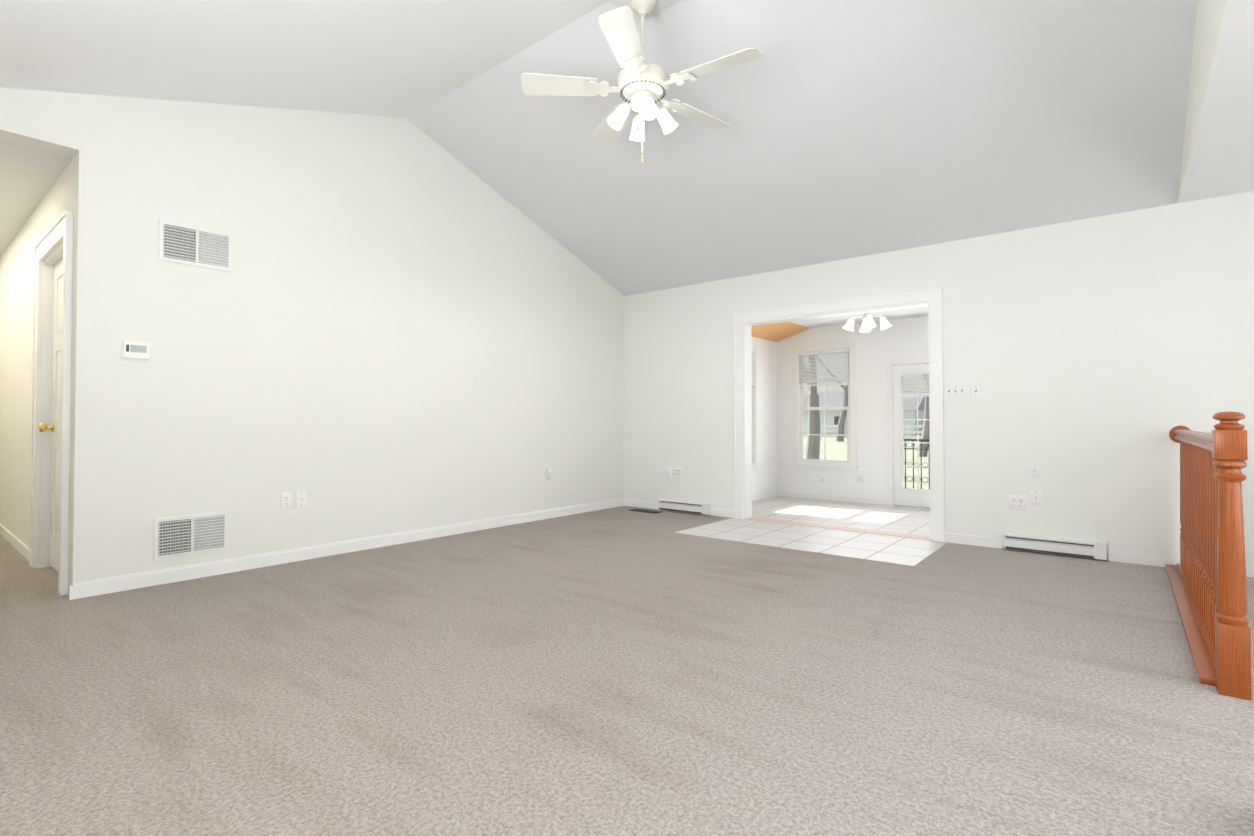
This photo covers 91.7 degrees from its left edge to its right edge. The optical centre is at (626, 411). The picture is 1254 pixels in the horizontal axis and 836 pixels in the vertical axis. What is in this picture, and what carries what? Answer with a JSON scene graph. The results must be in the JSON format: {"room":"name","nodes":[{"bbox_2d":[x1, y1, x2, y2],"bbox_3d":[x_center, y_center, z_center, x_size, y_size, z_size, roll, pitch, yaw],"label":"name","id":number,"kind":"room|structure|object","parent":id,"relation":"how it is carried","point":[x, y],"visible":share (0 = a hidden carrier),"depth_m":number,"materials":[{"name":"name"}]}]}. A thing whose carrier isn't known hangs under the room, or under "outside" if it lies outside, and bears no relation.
{"room":"empty living room","nodes":[
{"label":"empty living room","id":0,"kind":"room"},
{"bbox_2d":[0,158,73,547],"bbox_3d":[-4.487,-0.188,4.621,3.600,2.469,0.140,-1,-1,39],"label":"wall","id":1,"kind":"structure","parent":0,"point":[17,300],"depth_m":4.51,"materials":[{"name":"paint"}]},
{"bbox_2d":[0,524,29,560],"bbox_3d":[-4.905,1.012,4.843,2.365,0.075,0.014,-1,-1,39],"label":"baseboard","id":2,"kind":"structure","parent":1,"relation":"attached to","point":[6,534],"depth_m":4.62,"materials":[{"name":"white wood"}]},
{"bbox_2d":[38,257,62,571],"bbox_3d":[-3.538,0.017,3.795,0.830,2.008,0.107,-1,-1,39],"label":"hall door","id":3,"kind":"structure","parent":1,"relation":"in","point":[55,426],"depth_m":3.98,"materials":[{"name":"white wood"}]},
{"bbox_2d":[29,211,72,595],"bbox_3d":[-3.524,-0.043,3.813,1.094,2.152,0.172,-1,-1,39],"label":"door frame","id":4,"kind":"structure","parent":1,"relation":"attached to","point":[53,246],"depth_m":4.03,"materials":[{"name":"white wood"}]},
{"bbox_2d":[0,138,73,256],"bbox_3d":[-4.904,-1.506,4.130,3.600,0.150,1.460,-1,-1,39],"label":"ceiling","id":5,"kind":"structure","parent":0,"point":[29,176],"depth_m":3.79,"materials":[{"name":"paint"}]},
{"bbox_2d":[0,0,609,117],"bbox_3d":[-0.979,-1.972,2.123,5.030,1.236,3.293,-1,-1,39],"label":"ceiling","id":6,"kind":"structure","parent":0,"point":[399,58],"depth_m":3.31,"materials":[{"name":"paint"}]},
{"bbox_2d":[0,88,623,594],"bbox_3d":[-1.848,-0.667,4.907,0.140,3.435,5.859,-1,-1,39],"label":"wall","id":7,"kind":"structure","parent":0,"point":[386,326],"depth_m":4.31,"materials":[{"name":"paint"}]},
{"bbox_2d":[121,340,149,359],"bbox_3d":[-2.852,-0.353,3.537,0.028,0.105,0.135,-1,-1,39],"label":"thermostat","id":8,"kind":"object","parent":7,"relation":"attached to","point":[135,350],"visible":1,"depth_m":3.52,"materials":[{"name":"white plastic"}]},
{"bbox_2d":[153,511,228,559],"bbox_3d":[-2.676,0.762,3.747,0.012,0.245,0.385,-1,-1,39],"label":"air vent","id":9,"kind":"object","parent":7,"relation":"in","point":[181,536],"visible":1,"depth_m":3.74,"materials":[{"name":"white metal"}]},
{"bbox_2d":[159,219,232,271],"bbox_3d":[-2.671,-1.022,3.781,0.012,0.245,0.385,-1,-1,39],"label":"air vent","id":10,"kind":"object","parent":7,"relation":"in","point":[181,243],"visible":1,"depth_m":3.77,"materials":[{"name":"white metal"}]},
{"bbox_2d":[281,492,291,509],"bbox_3d":[-2.335,0.614,4.171,0.009,0.115,0.070,-1,-1,39],"label":"electrical outlet","id":11,"kind":"object","parent":7,"relation":"attached to","point":[286,500],"visible":1,"depth_m":4.17,"materials":[{"name":"white plastic"}]},
{"bbox_2d":[296,491,306,507],"bbox_3d":[-2.272,0.615,4.249,0.008,0.115,0.070,-1,-1,39],"label":"electrical outlet","id":12,"kind":"object","parent":7,"relation":"attached to","point":[301,499],"visible":1,"depth_m":4.25,"materials":[{"name":"white plastic"}]},
{"bbox_2d":[69,498,623,599],"bbox_3d":[-1.528,1.011,5.151,0.014,0.087,4.755,-1,-1,39],"label":"baseboard","id":13,"kind":"structure","parent":7,"relation":"attached to","point":[83,589],"depth_m":4.22,"materials":[{"name":"white wood"}]},
{"bbox_2d":[545,468,551,481],"bbox_3d":[-0.775,0.636,6.054,0.048,0.142,0.070,-1,-1,39],"label":"electrical outlet","id":14,"kind":"object","parent":7,"relation":"attached to","point":[548,472],"visible":1,"depth_m":6.04,"materials":[{"name":"white plastic"}]},
{"bbox_2d":[0,506,1253,835],"bbox_3d":[-0.452,1.079,3.520,10.940,0.100,6.201,-1,-1,39],"label":"floor carpet","id":15,"kind":"object","parent":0,"point":[622,670],"visible":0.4,"depth_m":2.14,"materials":[{"name":"beige carpet"}]},
{"bbox_2d":[629,509,660,513],"bbox_3d":[0.199,1.074,6.537,0.360,0.007,0.120,-1,-1,39],"label":"air vent register","id":16,"kind":"object","parent":15,"relation":"on","point":[646,511],"visible":0.96,"depth_m":6.50,"materials":[{"name":"brown"}]},
{"bbox_2d":[1165,411,1251,700],"bbox_3d":[2.881,0.518,3.082,0.143,1.006,2.405,-1,-1,39],"label":"stair railing","id":17,"kind":"object","parent":15,"relation":"on","point":[1207,578],"visible":1,"depth_m":2.25,"materials":[{"name":"brown wood"}]},
{"bbox_2d":[752,337,776,495],"bbox_3d":[1.247,0.016,8.300,0.140,2.580,3.329,-1,-1,39],"label":"wall","id":18,"kind":"structure","parent":0,"point":[764,479],"depth_m":9.28,"materials":[{"name":"paint"}]},
{"bbox_2d":[752,342,761,472],"bbox_3d":[1.542,-0.060,8.621,0.195,1.918,1.190,-1,-1,39],"label":"sunroom window","id":19,"kind":"structure","parent":18,"relation":"in","point":[755,426],"depth_m":8.97,"materials":[{"name":"white wood"}]},
{"bbox_2d":[752,491,779,500],"bbox_3d":[1.307,1.267,8.231,0.014,0.075,3.329,-1,-1,39],"label":"baseboard","id":20,"kind":"structure","parent":18,"relation":"attached to","point":[777,493],"depth_m":9.18,"materials":[{"name":"white wood"}]},
{"bbox_2d":[407,0,1197,295],"bbox_3d":[0.979,-1.935,4.527,5.030,1.232,2.908,-1,-1,39],"label":"ceiling","id":21,"kind":"structure","parent":0,"point":[856,128],"depth_m":4.07,"materials":[{"name":"paint"}]},
{"bbox_2d":[521,0,761,161],"bbox_3d":[0.122,-1.891,3.376,1.276,1.037,1.283,-1,-1,39],"label":"ceiling fan","id":22,"kind":"object","parent":21,"relation":"hanging from","point":[642,87],"visible":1,"depth_m":3.31,"materials":[{"name":"white metal"}]},
{"bbox_2d":[673,496,947,565],"bbox_3d":[2.600,1.225,6.506,4.480,0.304,4.650,-1,-1,39],"label":"floor","id":23,"kind":"structure","parent":0,"point":[897,534],"depth_m":5.49,"materials":[{"name":"tile"}]},
{"bbox_2d":[751,307,927,341],"bbox_3d":[2.974,-1.285,7.005,4.480,0.320,3.469,-1,-1,39],"label":"ceiling","id":24,"kind":"structure","parent":0,"point":[775,332],"depth_m":8.64,"materials":[{"name":"paint"}]},
{"bbox_2d":[842,313,891,332],"bbox_3d":[2.757,-1.097,6.990,0.426,0.397,0.426,1,-1,-31],"label":"ceiling light","id":25,"kind":"object","parent":24,"relation":"hanging from","point":[868,324],"visible":0.85,"depth_m":6.95,"materials":[{"name":"white glass"}]},
{"bbox_2d":[777,316,928,499],"bbox_3d":[4.025,0.015,8.274,4.480,2.580,0.140,-1,-1,39],"label":"wall","id":26,"kind":"structure","parent":0,"point":[877,347],"depth_m":8.71,"materials":[{"name":"paint"}]},
{"bbox_2d":[789,341,857,473],"bbox_3d":[2.955,-0.052,9.111,1.025,1.918,0.195,-1,-1,39],"label":"sunroom window","id":27,"kind":"structure","parent":26,"relation":"in","point":[798,408],"depth_m":9.10,"materials":[{"name":"white"}]},
{"bbox_2d":[799,349,848,386],"bbox_3d":[2.938,-0.641,9.101,0.765,0.520,0.028,-1,-1,39],"label":"window blind","id":28,"kind":"object","parent":27,"relation":"attached to","point":[804,354],"visible":0.9,"depth_m":9.09,"materials":[{"name":"white plastic"}]},
{"bbox_2d":[780,491,886,504],"bbox_3d":[2.995,1.280,8.993,1.630,0.075,0.014,-1,-1,39],"label":"baseboard","id":29,"kind":"structure","parent":26,"relation":"attached to","point":[786,494],"depth_m":8.94,"materials":[{"name":"white wood"}]},
{"bbox_2d":[857,474,864,482],"bbox_3d":[3.347,0.968,8.715,0.116,0.115,0.009,-1,-1,39],"label":"outlet","id":30,"kind":"object","parent":26,"relation":"attached to","point":[860,478],"visible":1,"depth_m":8.71,"materials":[{"name":"white plastic"}]},
{"bbox_2d":[886,357,929,507],"bbox_3d":[4.034,0.290,8.226,0.970,2.030,0.196,-1,-1,39],"label":"door","id":31,"kind":"structure","parent":26,"relation":"in","point":[898,493],"depth_m":8.40,"materials":[{"name":"white wood"}]},
{"bbox_2d":[901,371,928,395],"bbox_3d":[4.003,-0.372,8.198,0.586,0.322,0.019,-1,-1,39],"label":"door blind","id":32,"kind":"object","parent":31,"relation":"attached to","point":[903,393],"visible":0.58,"depth_m":8.27,"materials":[{"name":"white plastic"}]},
{"bbox_2d":[624,191,1253,564],"bbox_3d":[2.803,-0.183,4.798,7.480,2.464,0.140,-1,-1,39],"label":"wall","id":33,"kind":"structure","parent":0,"point":[1099,358],"depth_m":4.47,"materials":[{"name":"paint"}]},
{"bbox_2d":[624,498,660,509],"bbox_3d":[0.176,1.038,6.819,0.490,0.087,0.014,-1,-1,39],"label":"baseboard","id":34,"kind":"structure","parent":33,"relation":"attached to","point":[627,502],"depth_m":6.82,"materials":[{"name":"white"}]},
{"bbox_2d":[666,466,670,476],"bbox_3d":[0.450,0.658,6.606,0.070,0.115,0.008,-1,-1,39],"label":"outlet","id":35,"kind":"object","parent":33,"relation":"attached to","point":[668,471],"visible":1,"depth_m":6.61,"materials":[{"name":"white plastic"}]},
{"bbox_2d":[673,467,681,477],"bbox_3d":[0.540,0.657,6.532,0.116,0.115,0.008,-1,-1,39],"label":"electrical outlet","id":36,"kind":"object","parent":33,"relation":"attached to","point":[677,472],"visible":1,"depth_m":6.53,"materials":[{"name":"white plastic"}]},
{"bbox_2d":[658,498,709,514],"bbox_3d":[0.596,1.007,6.440,0.620,0.113,0.072,-1,-1,39],"label":"baseboard heater","id":37,"kind":"object","parent":33,"relation":"attached to","point":[685,506],"visible":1,"depth_m":6.41,"materials":[{"name":"white metal"}]},
{"bbox_2d":[710,508,733,517],"bbox_3d":[0.977,1.034,6.166,0.295,0.075,0.014,-1,-1,39],"label":"baseboard","id":38,"kind":"structure","parent":33,"relation":"attached to","point":[713,511],"depth_m":6.17,"materials":[{"name":"white wood"}]},
{"bbox_2d":[734,288,944,541],"bbox_3d":[1.859,0.040,5.551,1.894,2.042,0.168,-1,-1,39],"label":"door frame","id":39,"kind":"structure","parent":33,"relation":"attached to","point":[932,300],"depth_m":5.43,"materials":[{"name":"white wood"}]},
{"bbox_2d":[944,383,966,397],"bbox_3d":[2.616,-0.167,4.849,0.162,0.115,0.017,-1,-1,39],"label":"light switch","id":40,"kind":"object","parent":33,"relation":"attached to","point":[955,390],"visible":1,"depth_m":4.85,"materials":[{"name":"white plastic"}]},
{"bbox_2d":[944,533,1002,548],"bbox_3d":[2.702,1.011,4.761,0.415,0.075,0.014,-1,-1,39],"label":"baseboard","id":41,"kind":"structure","parent":33,"relation":"attached to","point":[949,537],"depth_m":4.75,"materials":[{"name":"white wood"}]},
{"bbox_2d":[971,383,980,397],"bbox_3d":[2.727,-0.164,4.758,0.070,0.115,0.017,-1,-1,39],"label":"light switch","id":42,"kind":"object","parent":33,"relation":"attached to","point":[975,390],"visible":1,"depth_m":4.76,"materials":[{"name":"white plastic"}]},
{"bbox_2d":[1008,494,1026,510],"bbox_3d":[2.938,0.689,4.578,0.116,0.115,0.009,-1,-1,39],"label":"electrical outlet","id":43,"kind":"object","parent":33,"relation":"attached to","point":[1017,502],"visible":1,"depth_m":4.57,"materials":[{"name":"white plastic"}]},
{"bbox_2d":[1029,462,1040,477],"bbox_3d":[3.025,0.440,4.512,0.070,0.115,0.008,-1,-1,39],"label":"electrical outlet","id":44,"kind":"object","parent":33,"relation":"attached to","point":[1034,470],"visible":1,"depth_m":4.51,"materials":[{"name":"white plastic"}]},
{"bbox_2d":[1030,489,1041,505],"bbox_3d":[3.029,0.639,4.505,0.070,0.115,0.008,-1,-1,39],"label":"electrical outlet","id":45,"kind":"object","parent":33,"relation":"attached to","point":[1036,497],"visible":1,"depth_m":4.50,"materials":[{"name":"white plastic"}]},
{"bbox_2d":[1004,532,1106,559],"bbox_3d":[3.089,0.974,4.410,0.610,0.113,0.072,-1,-1,39],"label":"baseboard heater","id":46,"kind":"object","parent":33,"relation":"attached to","point":[1070,547],"visible":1,"depth_m":4.38,"materials":[{"name":"white metal"}]},
{"bbox_2d":[1109,550,1169,566],"bbox_3d":[3.475,1.001,4.132,0.320,0.075,0.014,-1,-1,39],"label":"baseboard","id":47,"kind":"structure","parent":33,"relation":"attached to","point":[1114,555],"depth_m":4.12,"materials":[{"name":"white wood"}]},
{"bbox_2d":[1246,564,1253,576],"bbox_3d":[4.619,0.986,3.200,2.390,0.075,0.014,-1,-1,39],"label":"baseboard","id":48,"kind":"structure","parent":33,"relation":"attached to","point":[1249,568],"depth_m":3.79,"materials":[{"name":"white wood"}]},
{"bbox_2d":[1177,0,1227,202],"bbox_3d":[1.835,-1.927,1.706,0.140,1.019,5.921,-1,-1,39],"label":"wall","id":49,"kind":"structure","parent":0,"point":[1210,14],"depth_m":2.81,"materials":[{"name":"paint"}]},
{"bbox_2d":[1178,0,1253,202],"bbox_3d":[2.785,-1.503,0.925,2.589,0.150,6.201,-1,-1,39],"label":"ceiling","id":50,"kind":"structure","parent":0,"point":[1221,160],"depth_m":2.93,"materials":[{"name":"paint"}]},
{"label":"outside","id":51,"kind":"structure","parent":0,"visible":0},
{"bbox_2d":[803,436,928,488],"bbox_3d":[42.096,2.515,42.864,140.000,0.200,160.000,-1,-1,39],"label":"lawn","id":52,"kind":"structure","parent":51,"point":[835,456],"depth_m":29.49,"materials":[{"name":"green plant"}]},
{"bbox_2d":[804,355,820,458],"bbox_3d":[3.951,-2.043,13.640,4.927,7.999,5.997,-1,-1,39],"label":"tree","id":53,"kind":"object","parent":52,"relation":"on","point":[813,392],"depth_m":13.22,"materials":[{"name":"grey plant"}]},
{"bbox_2d":[815,355,847,440],"bbox_3d":[17.462,-5.057,52.901,14.735,15.327,9.676,-1,-1,39],"label":"tree","id":54,"kind":"object","parent":52,"relation":"on","point":[841,419],"depth_m":51.31,"materials":[{"name":"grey plant"}]},
{"bbox_2d":[803,424,922,441],"bbox_3d":[34.684,1.621,38.577,94.060,1.450,0.150,-1,-1,39],"label":"fence","id":55,"kind":"object","parent":52,"relation":"on","point":[908,426],"depth_m":48.66,"materials":[{"name":"white wood"}]},
{"bbox_2d":[803,390,924,435],"bbox_3d":[30.375,0.176,77.603,14.800,5.600,9.800,-1,-1,39],"label":"house","id":56,"kind":"structure","parent":52,"relation":"on","point":[834,399],"depth_m":75.48,"materials":[{"name":"white"}]},
{"bbox_2d":[919,375,928,456],"bbox_3d":[17.675,-3.284,30.587,10.168,11.086,7.239,-1,-1,39],"label":"tree","id":57,"kind":"object","parent":52,"relation":"on","point":[925,429],"depth_m":29.47,"materials":[{"name":"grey plant"}]},
{"bbox_3d":[4.498,1.602,8.695,1.930,0.520,1.150,-1,-1,39],"label":"deck","id":58,"kind":"object","parent":52,"relation":"on","visible":0},
{"bbox_2d":[903,439,929,489],"bbox_3d":[4.848,0.889,9.137,1.944,0.920,0.040,-1,-1,39],"label":"iron railing","id":59,"kind":"object","parent":58,"relation":"on","point":[913,448],"depth_m":9.43,"materials":[{"name":"grey metal"}]}
]}

